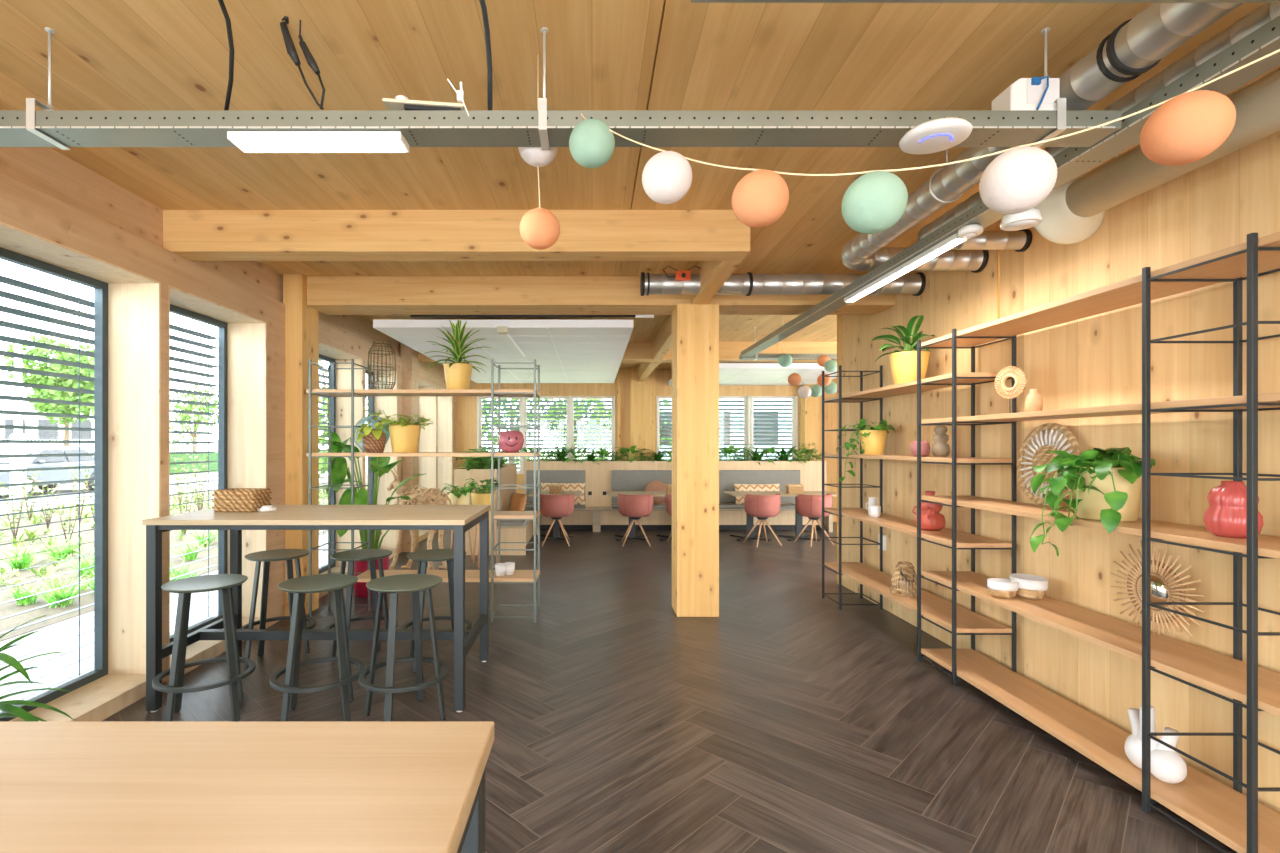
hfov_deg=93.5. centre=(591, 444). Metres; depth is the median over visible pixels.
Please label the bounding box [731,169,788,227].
paper lantern
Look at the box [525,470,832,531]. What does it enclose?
bench
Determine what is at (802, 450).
plant
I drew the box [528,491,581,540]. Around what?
dining table
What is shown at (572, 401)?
window
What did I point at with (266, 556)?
bar stool
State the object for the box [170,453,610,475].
lawn
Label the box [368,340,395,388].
wire lantern
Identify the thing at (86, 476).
young shrub
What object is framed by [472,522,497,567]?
plant stand
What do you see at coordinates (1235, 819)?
shelving unit
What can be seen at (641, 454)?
plant
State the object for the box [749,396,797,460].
window
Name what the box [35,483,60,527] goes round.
young shrub
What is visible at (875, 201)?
paper lantern
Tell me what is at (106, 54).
ceiling
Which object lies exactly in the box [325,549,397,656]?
bar stool
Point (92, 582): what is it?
grass tuft
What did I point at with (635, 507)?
tub chair
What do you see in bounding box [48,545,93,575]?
grass tuft
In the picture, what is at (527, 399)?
tree
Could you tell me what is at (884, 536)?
wall socket
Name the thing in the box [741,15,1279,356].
cable tray
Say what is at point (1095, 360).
wall
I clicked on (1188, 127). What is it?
paper lantern
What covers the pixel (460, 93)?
cable tie
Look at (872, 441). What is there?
pot
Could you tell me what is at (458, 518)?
bar table
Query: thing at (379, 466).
potted strelitzia
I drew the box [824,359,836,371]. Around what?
paper lantern
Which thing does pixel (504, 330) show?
bar
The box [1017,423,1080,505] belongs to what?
disc
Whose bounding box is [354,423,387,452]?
potted plant
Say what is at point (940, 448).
vase
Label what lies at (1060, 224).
outlet
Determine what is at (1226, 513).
ribbed vase
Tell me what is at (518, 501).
bench cushion
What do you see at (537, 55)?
string
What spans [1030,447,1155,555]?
pothos
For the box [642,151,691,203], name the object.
paper lantern
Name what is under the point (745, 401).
window
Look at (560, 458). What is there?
plant
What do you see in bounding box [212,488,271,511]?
woven basket
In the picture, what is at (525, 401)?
window
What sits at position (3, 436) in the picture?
metal fence
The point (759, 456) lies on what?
plant
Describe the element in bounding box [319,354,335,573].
window
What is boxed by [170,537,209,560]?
grass tuft
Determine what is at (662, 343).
beam
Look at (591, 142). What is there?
paper lantern
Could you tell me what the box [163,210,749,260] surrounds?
beam
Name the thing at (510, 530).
bench
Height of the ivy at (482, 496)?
0.456 m
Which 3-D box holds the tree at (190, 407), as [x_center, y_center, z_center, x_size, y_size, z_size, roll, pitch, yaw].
[-28.460,-1.574,42.803,3.704,6.208,3.430,0,0,0]
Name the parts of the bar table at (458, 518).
leg, leg, frame, leg, leg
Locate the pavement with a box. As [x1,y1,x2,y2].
[0,469,518,711]
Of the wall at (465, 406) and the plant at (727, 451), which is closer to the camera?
the plant at (727, 451)
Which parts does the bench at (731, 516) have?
leg, leg, seat, panel, leg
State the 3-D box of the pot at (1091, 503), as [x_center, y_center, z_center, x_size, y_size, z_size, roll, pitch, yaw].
[2.485,0.231,2.895,0.256,0.250,0.256,0,0,0]
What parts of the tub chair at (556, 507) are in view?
leg, leg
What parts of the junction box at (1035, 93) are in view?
plate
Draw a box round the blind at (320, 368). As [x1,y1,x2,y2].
[319,367,327,566]
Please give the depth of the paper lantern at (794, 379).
7.15 m
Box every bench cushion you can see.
[509,492,526,510]
[541,483,584,504]
[734,484,779,504]
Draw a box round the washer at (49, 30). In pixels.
[45,27,54,33]
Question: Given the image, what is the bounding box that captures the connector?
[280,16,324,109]
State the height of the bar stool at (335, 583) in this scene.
0.760 m
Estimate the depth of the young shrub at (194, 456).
12.20 m
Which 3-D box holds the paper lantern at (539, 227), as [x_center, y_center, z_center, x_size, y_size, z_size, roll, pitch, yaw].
[-0.202,-0.844,2.330,0.157,0.157,0.158,0,0,27]
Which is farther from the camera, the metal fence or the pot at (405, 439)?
the metal fence
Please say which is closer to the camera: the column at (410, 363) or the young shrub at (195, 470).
the column at (410, 363)
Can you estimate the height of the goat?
1.292 m
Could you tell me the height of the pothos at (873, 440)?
0.577 m
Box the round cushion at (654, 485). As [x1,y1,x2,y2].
[645,481,665,504]
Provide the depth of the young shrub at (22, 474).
11.87 m
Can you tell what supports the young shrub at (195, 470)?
on the planting bed
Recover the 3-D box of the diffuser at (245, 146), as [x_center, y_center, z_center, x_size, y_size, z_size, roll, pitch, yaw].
[-0.990,-1.088,2.188,0.592,0.004,0.077,0,0,0]
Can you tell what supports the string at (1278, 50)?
hanging from the cable tray at (70, 128)
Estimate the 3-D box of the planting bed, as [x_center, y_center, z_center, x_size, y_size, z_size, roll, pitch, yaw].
[-8.800,1.575,17.000,8.400,0.100,46.000,0,0,0]
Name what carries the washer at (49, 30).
in the hanger at (30, 102)
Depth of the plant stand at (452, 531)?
8.01 m
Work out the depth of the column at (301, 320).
5.30 m
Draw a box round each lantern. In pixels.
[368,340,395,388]
[518,147,557,166]
[520,208,559,249]
[569,119,614,168]
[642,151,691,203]
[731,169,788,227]
[778,353,791,366]
[788,373,800,385]
[798,385,810,397]
[810,384,821,396]
[817,355,829,366]
[817,373,830,385]
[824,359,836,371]
[824,381,836,393]
[841,171,907,233]
[890,561,916,596]
[979,146,1057,213]
[1139,90,1235,165]
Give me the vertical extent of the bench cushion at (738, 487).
0.368 m
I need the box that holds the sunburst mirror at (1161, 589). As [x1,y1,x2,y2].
[1110,541,1204,635]
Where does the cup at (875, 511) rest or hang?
on the shelving unit at (1235, 819)
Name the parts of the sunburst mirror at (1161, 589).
ring frame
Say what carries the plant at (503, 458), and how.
in the planter box at (508, 473)
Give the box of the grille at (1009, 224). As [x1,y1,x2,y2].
[1005,220,1036,229]
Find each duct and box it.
[640,266,925,295]
[841,3,1242,272]
[917,3,1279,251]
[1033,68,1279,244]
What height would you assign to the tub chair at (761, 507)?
0.775 m
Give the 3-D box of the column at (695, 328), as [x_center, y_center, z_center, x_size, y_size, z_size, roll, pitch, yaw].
[0.941,0.135,5.505,0.372,2.780,0.370,0,0,0]
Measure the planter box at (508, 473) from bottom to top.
1.190 m
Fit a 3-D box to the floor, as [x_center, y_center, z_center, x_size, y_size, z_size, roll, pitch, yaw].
[1.500,1.585,4.350,9.000,0.120,15.100,0,0,0]
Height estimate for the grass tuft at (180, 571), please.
0.335 m
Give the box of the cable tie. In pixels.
[447,79,468,115]
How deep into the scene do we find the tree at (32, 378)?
35.04 m
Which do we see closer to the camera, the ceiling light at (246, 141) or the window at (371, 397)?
the ceiling light at (246, 141)
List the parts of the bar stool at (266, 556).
leg, leg, seat, leg, leg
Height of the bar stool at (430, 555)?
0.760 m
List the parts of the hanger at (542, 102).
rod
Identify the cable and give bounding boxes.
[218,0,233,109]
[479,0,492,109]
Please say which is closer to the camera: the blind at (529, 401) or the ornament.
the ornament
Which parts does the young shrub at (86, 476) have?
stem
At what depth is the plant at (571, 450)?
11.16 m
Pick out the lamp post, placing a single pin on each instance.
(15, 448)
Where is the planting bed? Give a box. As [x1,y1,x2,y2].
[0,469,517,641]
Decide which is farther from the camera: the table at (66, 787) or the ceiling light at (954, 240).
the ceiling light at (954, 240)
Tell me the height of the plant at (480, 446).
0.392 m
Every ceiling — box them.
[0,0,1264,368]
[373,320,632,382]
[668,363,836,384]
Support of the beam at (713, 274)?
attached to the ceiling at (106, 54)
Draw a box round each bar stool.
[152,574,255,721]
[239,549,315,671]
[270,574,364,721]
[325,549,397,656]
[358,574,449,721]
[401,549,471,672]
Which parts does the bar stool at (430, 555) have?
leg, leg, seat, leg, leg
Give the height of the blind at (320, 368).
2.377 m
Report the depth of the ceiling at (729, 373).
9.86 m
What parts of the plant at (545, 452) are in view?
stem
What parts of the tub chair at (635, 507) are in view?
leg, leg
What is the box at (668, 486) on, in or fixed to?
on the dining table at (610, 493)
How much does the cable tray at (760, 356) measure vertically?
0.063 m
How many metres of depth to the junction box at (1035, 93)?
2.13 m
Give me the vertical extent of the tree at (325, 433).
7.220 m
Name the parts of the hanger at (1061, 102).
rod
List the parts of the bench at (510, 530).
leg, seat, panel, leg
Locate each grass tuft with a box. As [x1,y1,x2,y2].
[0,542,47,570]
[0,577,63,605]
[21,534,83,560]
[22,568,93,607]
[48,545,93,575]
[83,569,93,592]
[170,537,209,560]
[170,557,207,580]
[185,530,217,544]
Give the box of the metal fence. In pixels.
[3,436,214,451]
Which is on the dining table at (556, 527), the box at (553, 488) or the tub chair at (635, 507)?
the box at (553, 488)
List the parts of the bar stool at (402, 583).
leg, leg, seat, leg, leg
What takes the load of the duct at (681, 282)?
hanging from the strap
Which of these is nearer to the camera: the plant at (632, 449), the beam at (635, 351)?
the beam at (635, 351)
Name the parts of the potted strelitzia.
stem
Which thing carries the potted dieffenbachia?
on the shelving unit at (1235, 819)
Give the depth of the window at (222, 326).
4.88 m
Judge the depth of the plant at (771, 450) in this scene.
11.09 m
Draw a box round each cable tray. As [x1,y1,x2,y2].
[0,110,1120,146]
[691,0,1279,2]
[739,354,836,359]
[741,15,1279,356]
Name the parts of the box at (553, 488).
lid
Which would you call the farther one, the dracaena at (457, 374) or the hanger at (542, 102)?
the dracaena at (457, 374)
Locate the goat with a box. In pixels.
[387,467,451,569]
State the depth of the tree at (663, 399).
24.88 m
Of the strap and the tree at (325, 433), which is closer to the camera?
the strap
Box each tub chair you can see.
[540,494,573,545]
[618,494,652,545]
[665,494,671,541]
[743,494,781,546]
[794,493,833,546]
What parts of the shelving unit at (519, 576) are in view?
post, post, rung frame, rung frame, rung frame, rung frame, rung frame, rung frame, rung frame, rung frame, post, post, shelf, shelf, shelf, post, post, rung frame, rung frame, shelf, rung frame, rung frame, rung frame, rung frame, rung frame, rung frame, rung frame, post, post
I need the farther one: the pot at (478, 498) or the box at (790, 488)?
the box at (790, 488)
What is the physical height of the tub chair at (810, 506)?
0.775 m
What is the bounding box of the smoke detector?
[958,224,982,237]
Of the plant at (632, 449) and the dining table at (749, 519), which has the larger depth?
the plant at (632, 449)
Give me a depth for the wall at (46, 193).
3.81 m
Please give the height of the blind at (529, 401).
1.509 m
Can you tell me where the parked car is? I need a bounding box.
[0,446,93,495]
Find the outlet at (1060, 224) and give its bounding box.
[1033,172,1105,244]
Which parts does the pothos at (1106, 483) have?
stem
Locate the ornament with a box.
[994,366,1026,412]
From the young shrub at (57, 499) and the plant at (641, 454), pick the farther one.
the plant at (641, 454)
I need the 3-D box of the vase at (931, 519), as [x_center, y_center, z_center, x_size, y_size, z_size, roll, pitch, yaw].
[2.486,0.481,4.411,0.200,0.285,0.224,0,0,0]
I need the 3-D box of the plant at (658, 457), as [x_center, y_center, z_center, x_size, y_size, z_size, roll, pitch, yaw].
[1.273,0.226,11.259,0.784,0.290,0.593,0,0,-23]
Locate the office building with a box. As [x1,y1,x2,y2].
[0,400,207,451]
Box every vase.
[363,429,385,452]
[498,431,523,452]
[910,441,930,456]
[912,491,945,530]
[931,426,949,456]
[1025,389,1042,411]
[1124,705,1186,783]
[1203,481,1263,537]
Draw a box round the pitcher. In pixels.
[866,497,877,515]
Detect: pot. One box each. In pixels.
[354,557,388,597]
[389,425,420,452]
[443,363,472,388]
[448,491,469,504]
[471,492,494,510]
[859,430,886,454]
[889,351,929,384]
[1075,467,1141,520]
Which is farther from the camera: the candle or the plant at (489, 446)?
the plant at (489, 446)
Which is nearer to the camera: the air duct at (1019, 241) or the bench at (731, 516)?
the air duct at (1019, 241)
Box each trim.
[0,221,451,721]
[837,220,999,584]
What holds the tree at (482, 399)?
on the pavement
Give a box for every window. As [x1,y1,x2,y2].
[0,247,107,721]
[88,304,227,666]
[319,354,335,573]
[323,370,373,562]
[477,396,521,473]
[522,396,569,473]
[570,396,614,460]
[656,396,671,460]
[719,396,748,460]
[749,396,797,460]
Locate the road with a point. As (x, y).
(64, 488)
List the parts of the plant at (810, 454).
stem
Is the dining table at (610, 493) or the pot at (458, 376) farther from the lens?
the dining table at (610, 493)
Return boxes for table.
[0,722,493,852]
[142,505,490,711]
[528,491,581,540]
[607,491,671,540]
[724,491,836,540]
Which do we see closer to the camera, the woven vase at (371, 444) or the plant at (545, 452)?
the woven vase at (371, 444)
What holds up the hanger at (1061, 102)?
hanging from the ceiling at (106, 54)
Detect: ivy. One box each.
[441,483,472,504]
[465,478,506,510]
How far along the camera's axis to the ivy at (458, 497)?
7.83 m
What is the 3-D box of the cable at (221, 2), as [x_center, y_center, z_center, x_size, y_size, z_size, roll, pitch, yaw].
[-1.162,-1.250,1.912,0.039,0.082,0.662,0,0,-30]
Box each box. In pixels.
[454,464,516,554]
[549,484,562,493]
[666,484,671,493]
[785,484,803,493]
[991,75,1059,109]
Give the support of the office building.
on the lawn at (575, 453)
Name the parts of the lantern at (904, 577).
handle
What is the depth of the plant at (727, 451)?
11.11 m
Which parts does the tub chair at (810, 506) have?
leg, leg, leg, leg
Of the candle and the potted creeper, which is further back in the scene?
the potted creeper
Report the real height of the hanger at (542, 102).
0.403 m
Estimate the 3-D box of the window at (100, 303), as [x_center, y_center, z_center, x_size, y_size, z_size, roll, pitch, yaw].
[-3.114,0.211,3.185,0.168,2.448,1.238,0,0,0]
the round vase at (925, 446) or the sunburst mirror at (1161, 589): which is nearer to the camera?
the sunburst mirror at (1161, 589)
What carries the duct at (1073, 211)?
hanging from the ceiling at (106, 54)
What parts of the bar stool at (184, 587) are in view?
leg, leg, seat, leg, leg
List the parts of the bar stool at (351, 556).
leg, leg, seat, leg, leg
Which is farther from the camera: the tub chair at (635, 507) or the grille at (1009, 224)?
the tub chair at (635, 507)
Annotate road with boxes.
[0,468,367,513]
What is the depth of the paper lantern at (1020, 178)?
1.42 m
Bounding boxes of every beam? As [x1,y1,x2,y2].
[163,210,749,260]
[307,276,894,314]
[417,342,836,361]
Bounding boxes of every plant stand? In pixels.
[450,529,472,558]
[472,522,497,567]
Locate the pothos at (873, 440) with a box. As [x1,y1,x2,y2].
[836,419,895,481]
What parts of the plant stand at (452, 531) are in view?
leg, leg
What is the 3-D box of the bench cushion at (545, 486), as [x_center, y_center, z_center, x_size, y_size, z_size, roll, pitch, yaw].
[-0.520,0.871,10.729,0.800,0.388,0.183,0,0,0]
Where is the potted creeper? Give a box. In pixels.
[367,411,432,452]
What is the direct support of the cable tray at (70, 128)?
hanging from the hanger at (542, 102)
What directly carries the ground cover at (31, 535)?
on the planting bed
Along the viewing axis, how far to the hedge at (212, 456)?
32.08 m
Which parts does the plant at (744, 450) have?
stem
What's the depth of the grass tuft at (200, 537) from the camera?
9.13 m
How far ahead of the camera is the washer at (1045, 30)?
2.19 m
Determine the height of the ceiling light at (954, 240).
0.032 m
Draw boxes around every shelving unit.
[306,359,539,622]
[822,232,1279,852]
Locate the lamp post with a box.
[10,264,25,517]
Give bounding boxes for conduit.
[410,315,653,317]
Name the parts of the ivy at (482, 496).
stem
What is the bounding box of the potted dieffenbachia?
[872,315,934,384]
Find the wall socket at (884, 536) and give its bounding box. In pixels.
[878,534,885,550]
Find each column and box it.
[283,274,318,615]
[401,343,418,551]
[617,368,654,460]
[672,304,718,616]
[800,383,819,460]
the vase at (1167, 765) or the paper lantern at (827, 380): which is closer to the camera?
the vase at (1167, 765)
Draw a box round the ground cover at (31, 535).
[0,486,367,591]
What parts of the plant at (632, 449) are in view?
stem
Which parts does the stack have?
lid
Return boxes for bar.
[497,326,524,356]
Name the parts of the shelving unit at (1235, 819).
post, post, rung frame, rung frame, rung frame, rung frame, rung frame, rung frame, post, post, shelf, shelf, shelf, shelf, post, rung frame, rung frame, rung frame, post, rung frame, rung frame, rung frame, rung frame, rung frame, rung frame, post, post, shelf, shelf, shelf, shelf, shelf, post, rung frame, rung frame, rung frame, rung frame, rung frame, rung frame, rung frame, rung frame, rung frame, post, post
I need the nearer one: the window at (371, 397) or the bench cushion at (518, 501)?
the window at (371, 397)
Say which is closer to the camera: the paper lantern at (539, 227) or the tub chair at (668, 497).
the paper lantern at (539, 227)
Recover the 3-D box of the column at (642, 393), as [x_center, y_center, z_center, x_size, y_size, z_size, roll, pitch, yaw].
[0.870,0.005,11.820,0.740,3.040,0.160,0,0,0]
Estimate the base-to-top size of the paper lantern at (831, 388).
0.157 m
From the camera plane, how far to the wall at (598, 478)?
11.00 m
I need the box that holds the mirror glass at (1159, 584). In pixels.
[1137,574,1168,608]
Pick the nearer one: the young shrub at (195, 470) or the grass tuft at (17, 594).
the grass tuft at (17, 594)
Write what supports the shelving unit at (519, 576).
on the floor
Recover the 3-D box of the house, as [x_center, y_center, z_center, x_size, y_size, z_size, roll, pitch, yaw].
[7.500,-2.475,34.000,10.800,8.000,8.600,0,0,0]
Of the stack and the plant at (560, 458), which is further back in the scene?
the plant at (560, 458)
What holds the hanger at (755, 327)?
hanging from the ceiling at (106, 54)
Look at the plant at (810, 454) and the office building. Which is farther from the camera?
the office building
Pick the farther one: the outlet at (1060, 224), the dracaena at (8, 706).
the outlet at (1060, 224)
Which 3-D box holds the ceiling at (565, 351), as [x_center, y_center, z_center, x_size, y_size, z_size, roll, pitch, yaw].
[-0.887,-1.212,8.700,2.605,0.086,5.400,0,0,0]
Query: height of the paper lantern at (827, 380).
0.157 m
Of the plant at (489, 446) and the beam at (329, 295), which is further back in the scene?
the plant at (489, 446)
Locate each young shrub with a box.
[0,480,27,538]
[16,471,42,521]
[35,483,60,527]
[51,495,83,542]
[67,465,92,521]
[83,475,93,520]
[171,437,188,508]
[172,468,196,534]
[189,450,212,510]
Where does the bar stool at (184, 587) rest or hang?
on the floor
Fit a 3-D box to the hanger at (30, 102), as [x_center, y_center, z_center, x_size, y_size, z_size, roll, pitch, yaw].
[-1.980,-1.313,2.187,0.030,0.403,0.146,0,0,0]
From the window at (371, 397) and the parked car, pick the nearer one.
the window at (371, 397)
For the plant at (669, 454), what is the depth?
11.15 m
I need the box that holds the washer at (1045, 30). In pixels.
[1041,27,1050,33]
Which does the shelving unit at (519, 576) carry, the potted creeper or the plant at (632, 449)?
the potted creeper
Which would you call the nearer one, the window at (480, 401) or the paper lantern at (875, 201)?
the paper lantern at (875, 201)
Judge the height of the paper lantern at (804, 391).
0.157 m
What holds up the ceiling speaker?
attached to the cable tray at (1072, 162)
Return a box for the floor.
[101,522,1237,852]
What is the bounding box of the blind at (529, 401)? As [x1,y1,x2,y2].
[527,399,565,460]
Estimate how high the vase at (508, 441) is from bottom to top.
0.192 m
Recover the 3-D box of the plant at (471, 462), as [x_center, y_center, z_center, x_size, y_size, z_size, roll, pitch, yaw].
[-1.588,0.216,8.493,0.582,0.392,0.697,0,0,0]
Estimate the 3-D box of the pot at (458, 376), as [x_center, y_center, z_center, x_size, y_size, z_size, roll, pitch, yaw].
[-1.193,-0.597,5.340,0.256,0.235,0.256,0,0,0]
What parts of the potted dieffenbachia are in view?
stem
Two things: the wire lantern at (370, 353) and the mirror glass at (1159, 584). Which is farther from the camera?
the wire lantern at (370, 353)
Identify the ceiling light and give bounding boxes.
[227,131,409,152]
[844,233,968,301]
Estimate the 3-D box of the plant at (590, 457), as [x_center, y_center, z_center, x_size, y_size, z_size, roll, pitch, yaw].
[-0.049,0.231,11.134,0.760,0.280,0.580,0,0,-10]
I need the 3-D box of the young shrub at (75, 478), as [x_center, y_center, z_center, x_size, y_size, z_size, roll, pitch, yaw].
[-10.143,0.956,11.875,0.421,1.143,0.424,0,0,-24]
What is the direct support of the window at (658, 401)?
in the wall at (465, 406)
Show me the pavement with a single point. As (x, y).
(60, 634)
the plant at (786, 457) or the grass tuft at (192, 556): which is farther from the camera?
the plant at (786, 457)
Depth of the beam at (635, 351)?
8.80 m
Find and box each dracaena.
[0,615,73,721]
[424,318,490,388]
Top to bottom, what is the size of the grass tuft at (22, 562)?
0.334 m
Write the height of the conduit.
0.032 m
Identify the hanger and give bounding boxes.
[26,27,69,149]
[538,27,549,149]
[753,327,757,360]
[1032,27,1065,147]
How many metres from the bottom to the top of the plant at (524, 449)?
0.347 m
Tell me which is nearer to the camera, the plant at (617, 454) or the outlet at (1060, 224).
the outlet at (1060, 224)
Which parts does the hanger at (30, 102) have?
rod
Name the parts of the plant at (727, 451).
stem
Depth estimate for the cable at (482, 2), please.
2.07 m
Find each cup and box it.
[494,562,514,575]
[870,506,880,516]
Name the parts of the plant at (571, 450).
stem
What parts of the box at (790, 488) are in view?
lid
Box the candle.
[899,580,909,594]
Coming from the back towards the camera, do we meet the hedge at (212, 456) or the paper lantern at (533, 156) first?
the hedge at (212, 456)
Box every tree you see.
[2,334,93,445]
[87,362,172,422]
[170,381,217,451]
[319,359,367,479]
[482,399,558,470]
[506,399,610,458]
[585,399,671,457]
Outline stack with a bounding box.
[257,505,276,511]
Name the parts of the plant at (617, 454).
stem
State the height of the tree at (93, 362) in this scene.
7.364 m
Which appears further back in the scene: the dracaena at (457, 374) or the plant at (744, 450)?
the plant at (744, 450)
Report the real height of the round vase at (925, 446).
0.115 m
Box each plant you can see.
[456,447,500,470]
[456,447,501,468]
[467,446,507,468]
[476,446,509,468]
[479,446,507,466]
[519,446,550,462]
[540,446,558,460]
[542,446,576,462]
[560,447,592,462]
[574,450,605,464]
[589,449,617,462]
[610,447,627,460]
[616,446,651,461]
[635,448,655,460]
[642,450,669,461]
[661,449,671,462]
[719,445,747,460]
[733,444,756,460]
[735,448,777,464]
[756,447,791,462]
[766,446,808,463]
[783,447,817,462]
[799,443,827,460]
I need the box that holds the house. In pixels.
[659,399,791,458]
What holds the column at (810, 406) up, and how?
on the floor
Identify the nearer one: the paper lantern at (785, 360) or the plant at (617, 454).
the paper lantern at (785, 360)
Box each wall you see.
[0,147,454,684]
[455,369,836,521]
[524,461,826,505]
[841,65,1279,813]
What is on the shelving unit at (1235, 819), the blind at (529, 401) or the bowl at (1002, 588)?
the bowl at (1002, 588)
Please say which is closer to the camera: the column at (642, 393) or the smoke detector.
the smoke detector
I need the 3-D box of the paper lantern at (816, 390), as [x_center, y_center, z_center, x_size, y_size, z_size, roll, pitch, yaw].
[2.707,-0.657,7.250,0.158,0.157,0.157,0,0,12]
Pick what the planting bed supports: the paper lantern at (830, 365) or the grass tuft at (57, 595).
the grass tuft at (57, 595)
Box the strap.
[929,149,962,202]
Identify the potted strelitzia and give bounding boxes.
[319,423,425,597]
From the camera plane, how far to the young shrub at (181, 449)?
14.05 m
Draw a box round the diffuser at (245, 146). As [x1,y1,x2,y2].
[233,141,404,151]
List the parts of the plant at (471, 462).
stem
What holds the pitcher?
on the shelving unit at (1235, 819)
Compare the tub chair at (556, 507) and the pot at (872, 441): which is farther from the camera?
the tub chair at (556, 507)
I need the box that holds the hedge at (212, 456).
[170,452,324,473]
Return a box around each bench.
[497,508,537,554]
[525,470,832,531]
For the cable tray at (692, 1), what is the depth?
1.51 m
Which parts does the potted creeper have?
stem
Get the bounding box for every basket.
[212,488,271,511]
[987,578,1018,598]
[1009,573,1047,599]
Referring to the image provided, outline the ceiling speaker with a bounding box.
[1000,208,1041,230]
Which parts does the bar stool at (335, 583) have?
leg, leg, seat, leg, leg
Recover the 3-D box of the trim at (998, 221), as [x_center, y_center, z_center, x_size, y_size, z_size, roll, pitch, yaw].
[2.705,0.005,5.295,0.030,3.040,2.590,0,0,0]
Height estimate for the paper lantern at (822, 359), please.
0.157 m
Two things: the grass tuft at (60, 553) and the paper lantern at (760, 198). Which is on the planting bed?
the grass tuft at (60, 553)
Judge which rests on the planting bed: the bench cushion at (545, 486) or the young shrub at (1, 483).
the young shrub at (1, 483)
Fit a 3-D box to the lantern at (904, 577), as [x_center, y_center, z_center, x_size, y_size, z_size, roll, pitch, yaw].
[2.445,1.041,4.678,0.206,0.245,0.228,0,0,0]
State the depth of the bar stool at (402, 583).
3.33 m
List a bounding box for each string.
[537,55,539,207]
[581,49,1279,175]
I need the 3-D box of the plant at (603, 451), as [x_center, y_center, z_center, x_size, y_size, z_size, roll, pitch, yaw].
[0.256,0.218,11.171,0.568,0.291,0.567,0,0,30]
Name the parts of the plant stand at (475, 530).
leg, leg, leg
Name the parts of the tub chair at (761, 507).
leg, leg, leg, leg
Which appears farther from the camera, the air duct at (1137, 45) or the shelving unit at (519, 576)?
the shelving unit at (519, 576)
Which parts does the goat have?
leg, leg, leg, leg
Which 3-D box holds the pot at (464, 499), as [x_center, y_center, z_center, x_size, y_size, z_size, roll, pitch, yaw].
[-1.762,0.784,7.950,0.280,0.320,0.280,0,0,0]
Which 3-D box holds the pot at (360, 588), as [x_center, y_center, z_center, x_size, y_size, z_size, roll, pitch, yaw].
[-2.270,1.320,6.150,0.370,0.410,0.370,0,0,0]
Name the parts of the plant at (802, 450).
stem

